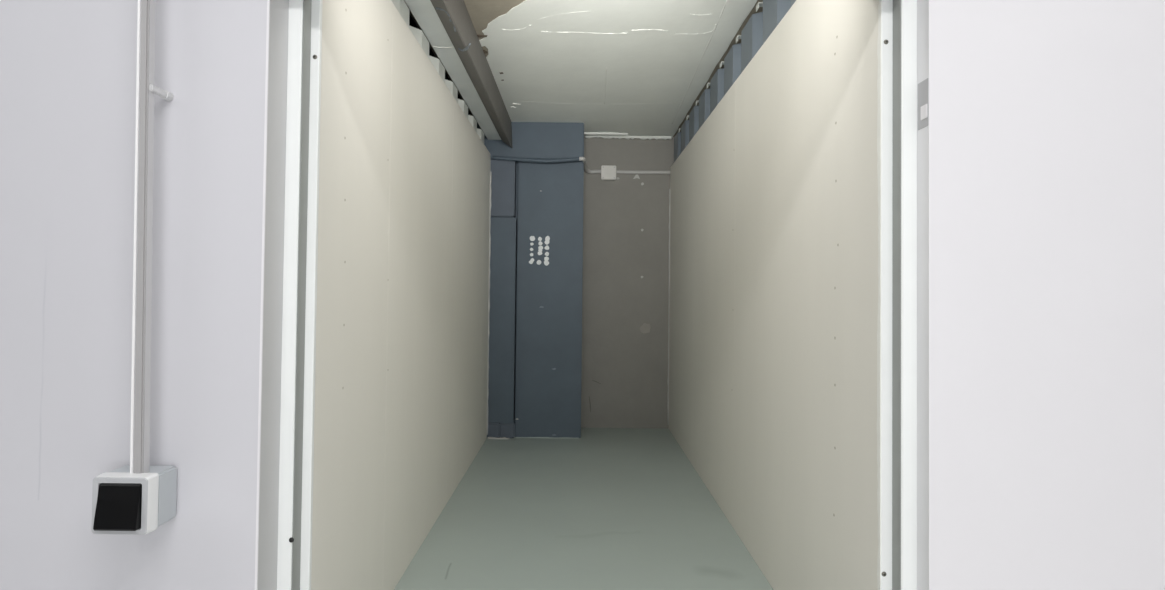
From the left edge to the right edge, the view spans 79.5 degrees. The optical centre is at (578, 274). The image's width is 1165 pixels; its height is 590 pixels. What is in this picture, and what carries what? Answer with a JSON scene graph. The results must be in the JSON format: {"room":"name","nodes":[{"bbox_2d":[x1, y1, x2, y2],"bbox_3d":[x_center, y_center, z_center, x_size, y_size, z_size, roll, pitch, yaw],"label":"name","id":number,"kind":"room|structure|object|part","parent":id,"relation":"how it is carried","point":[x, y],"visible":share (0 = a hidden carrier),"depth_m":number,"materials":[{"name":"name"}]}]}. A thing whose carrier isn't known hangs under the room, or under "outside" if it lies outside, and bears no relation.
{"room":"storage unit corridor","nodes":[
{"label":"storage unit corridor","id":0,"kind":"room"},
{"bbox_2d":[0,0,288,589],"bbox_3d":[-2.457,-0.194,1.684,3.481,2.620,0.161,1,-1,0],"label":"wall","id":1,"kind":"structure","parent":0,"point":[68,68],"depth_m":1.60,"materials":[{"name":"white paint"}]},
{"bbox_2d":[91,465,176,534],"bbox_3d":[-0.968,0.491,1.524,0.121,0.123,0.128,1,-1,0],"label":"light switch","id":2,"kind":"object","parent":1,"relation":"attached to","point":[123,502],"visible":1,"depth_m":1.48,"materials":[{"name":"grey plastic"}]},
{"bbox_2d":[130,0,173,473],"bbox_3d":[-0.950,-0.527,1.569,0.043,1.922,0.084,1,-1,0],"label":"conduit","id":3,"kind":"object","parent":1,"relation":"attached to","point":[145,88],"visible":1,"depth_m":1.52,"materials":[{"name":"grey plastic"}]},
{"bbox_3d":[-0.947,-0.528,1.532,0.039,1.922,0.008,1,-1,0],"label":"lid","id":4,"kind":"part","parent":3,"relation":"part of","materials":[{"name":"white plastic"}]},
{"bbox_2d":[277,0,322,589],"bbox_3d":[-0.720,0.186,1.736,0.113,1.900,0.071,1,-1,0],"label":"door frame","id":5,"kind":"structure","parent":1,"relation":"attached to","point":[296,462],"depth_m":1.72,"materials":[{"name":"metal"}]},
{"bbox_3d":[-0.676,0.188,1.765,0.025,1.900,0.014,1,-1,0],"label":"trim","id":6,"kind":"part","parent":5,"relation":"part of","materials":[{"name":"white metal"}]},
{"bbox_2d":[311,0,490,589],"bbox_3d":[-0.670,0.122,3.483,0.015,2.109,3.419,1,-1,0],"label":"wall","id":7,"kind":"structure","parent":0,"point":[401,365],"depth_m":2.47,"materials":[{"name":"beige paint"}]},
{"bbox_2d":[391,0,483,142],"bbox_3d":[-0.705,0.072,3.474,0.049,2.208,3.410,1,-1,0],"label":"sheet","id":8,"kind":"object","parent":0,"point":[400,5],"visible":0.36,"depth_m":3.35,"materials":[{"name":"metal"}]},
{"bbox_2d":[409,14,470,114],"bbox_3d":[-0.822,-0.002,3.478,0.080,2.354,3.425,1,-1,0],"label":"wall","id":9,"kind":"structure","parent":0,"point":[411,22],"depth_m":3.62,"materials":[{"name":"black"}]},
{"bbox_2d":[477,122,583,437],"bbox_3d":[-0.459,0.023,5.428,0.983,2.401,0.485,1,-1,0],"label":"pillar","id":10,"kind":"structure","parent":0,"point":[536,229],"depth_m":5.23,"materials":[{"name":"grey metal"}]},
{"bbox_2d":[487,171,491,434],"bbox_3d":[-0.663,0.211,5.192,0.018,1.950,0.018,0,-1,22],"label":"sealant","id":11,"kind":"structure","parent":10,"relation":"attached to","point":[490,171],"depth_m":5.19,"materials":[{"name":"grey"}]},
{"bbox_2d":[487,437,509,438],"bbox_3d":[-0.588,1.212,5.163,0.165,0.020,0.022,1,-1,0],"label":"mortar","id":12,"kind":"object","parent":10,"relation":"attached to","point":[487,437],"visible":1,"depth_m":5.16,"materials":[{"name":"grey concrete"}]},
{"bbox_3d":[-0.705,1.157,5.200,0.476,0.118,0.059,1,-1,0],"label":"casing","id":13,"kind":"part","parent":10,"relation":"part of","materials":[{"name":"paint"}]},
{"bbox_3d":[-0.703,0.340,5.260,0.462,1.533,0.118,1,-1,0],"label":"corner casing","id":14,"kind":"part","parent":10,"relation":"part of","materials":[{"name":"blue paint"}]},
{"bbox_2d":[493,156,578,162],"bbox_3d":[-0.309,-0.851,5.192,0.648,0.049,0.027,1,-1,0],"label":"conduit","id":15,"kind":"object","parent":10,"relation":"attached to","point":[494,157],"visible":1,"depth_m":5.18,"materials":[{"name":"blue paint"}]},
{"bbox_2d":[514,437,568,437],"bbox_3d":[-0.236,1.220,5.215,0.480,0.012,0.012,1,-1,0],"label":"mortar","id":16,"kind":"object","parent":10,"relation":"attached to","point":[514,437],"visible":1,"depth_m":5.21,"materials":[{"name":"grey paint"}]},
{"bbox_2d":[394,428,772,589],"bbox_3d":[-0.014,1.252,3.813,8.400,0.120,4.320,1,-1,0],"label":"floor","id":17,"kind":"structure","parent":0,"point":[604,508],"depth_m":3.29,"materials":[{"name":"grey paint"}]},
{"bbox_2d":[405,0,762,136],"bbox_3d":[0.014,-1.281,3.835,2.400,0.256,4.090,1,-1,0],"label":"ceiling","id":18,"kind":"structure","parent":0,"point":[632,67],"depth_m":3.71,"materials":[{"name":"paint"}]},
{"bbox_2d":[430,0,512,147],"bbox_3d":[-0.507,-1.061,3.499,0.118,0.228,3.418,1,-1,0],"label":"ceiling beam","id":19,"kind":"structure","parent":18,"relation":"attached to","point":[454,16],"depth_m":3.39,"materials":[{"name":"grey metal"}]},
{"bbox_2d":[404,0,500,139],"bbox_3d":[-0.619,-1.050,3.499,0.105,0.032,3.418,1,-1,0],"label":"strip","id":20,"kind":"object","parent":19,"relation":"attached to","point":[423,11],"visible":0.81,"depth_m":3.39,"materials":[{"name":"grey metal"}]},
{"bbox_2d":[584,132,671,139],"bbox_3d":[0.399,-1.117,5.602,0.717,0.049,0.180,1,-1,0],"label":"sealant","id":21,"kind":"structure","parent":18,"relation":"attached to","point":[609,135],"depth_m":5.64,"materials":[{"name":"white paint"}]},
{"bbox_2d":[581,136,673,428],"bbox_3d":[0.001,-0.090,5.751,2.400,2.651,0.204,1,-1,0],"label":"wall","id":22,"kind":"structure","parent":0,"point":[624,375],"depth_m":5.65,"materials":[{"name":"grey paint"}]},
{"bbox_2d":[579,157,600,173],"bbox_3d":[0.063,-0.841,5.435,0.128,0.048,0.523,0,-1,18],"label":"conduit","id":23,"kind":"object","parent":22,"relation":"attached to","point":[583,159],"visible":0.94,"depth_m":5.55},
{"bbox_2d":[601,165,615,179],"bbox_3d":[0.245,-0.815,5.641,0.121,0.113,0.057,1,-1,0],"label":"junction box","id":24,"kind":"object","parent":22,"relation":"attached to","point":[607,172],"visible":1,"depth_m":5.61,"materials":[{"name":"beige plastic"}]},
{"bbox_2d":[616,170,670,173],"bbox_3d":[0.521,-0.823,5.652,0.447,0.031,0.029,1,-1,0],"label":"conduit","id":25,"kind":"object","parent":22,"relation":"attached to","point":[617,171],"visible":1,"depth_m":5.64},
{"bbox_2d":[667,189,669,424],"bbox_3d":[0.733,0.261,5.642,0.017,1.900,0.017,1,-1,0],"label":"sealant","id":26,"kind":"structure","parent":22,"relation":"attached to","point":[669,189],"depth_m":5.64,"materials":[{"name":"grey"}]},
{"bbox_2d":[674,0,795,161],"bbox_3d":[0.782,0.031,3.709,0.065,2.333,3.877,1,-1,0],"label":"sheet","id":27,"kind":"object","parent":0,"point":[759,27],"visible":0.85,"depth_m":3.46,"materials":[{"name":"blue metal"}]},
{"bbox_2d":[668,0,880,589],"bbox_3d":[0.743,0.142,3.673,0.015,2.108,3.941,1,-1,0],"label":"wall","id":28,"kind":"structure","parent":0,"point":[775,299],"depth_m":2.41,"materials":[{"name":"beige paint"}]},
{"bbox_2d":[917,0,1164,589],"bbox_3d":[2.503,-0.139,1.684,3.398,2.620,0.160,1,-1,0],"label":"wall","id":29,"kind":"structure","parent":0,"point":[1041,150],"depth_m":1.60,"materials":[{"name":"white paint"}]},
{"bbox_2d":[879,0,928,589],"bbox_3d":[0.795,0.202,1.675,0.119,1.900,0.153,1,-1,0],"label":"door frame","id":30,"kind":"structure","parent":29,"relation":"attached to","point":[898,17],"depth_m":1.67,"materials":[{"name":"metal"}]},
{"bbox_3d":[0.750,0.202,1.705,0.029,1.900,0.014,1,-1,0],"label":"trim","id":31,"kind":"part","parent":30,"relation":"part of","materials":[{"name":"white metal"}]},
{"bbox_3d":[0.806,-0.397,1.636,0.002,0.111,0.049,1,-1,0],"label":"strike plate","id":32,"kind":"part","parent":30,"relation":"part of","materials":[{"name":"silver metal"}]}
]}

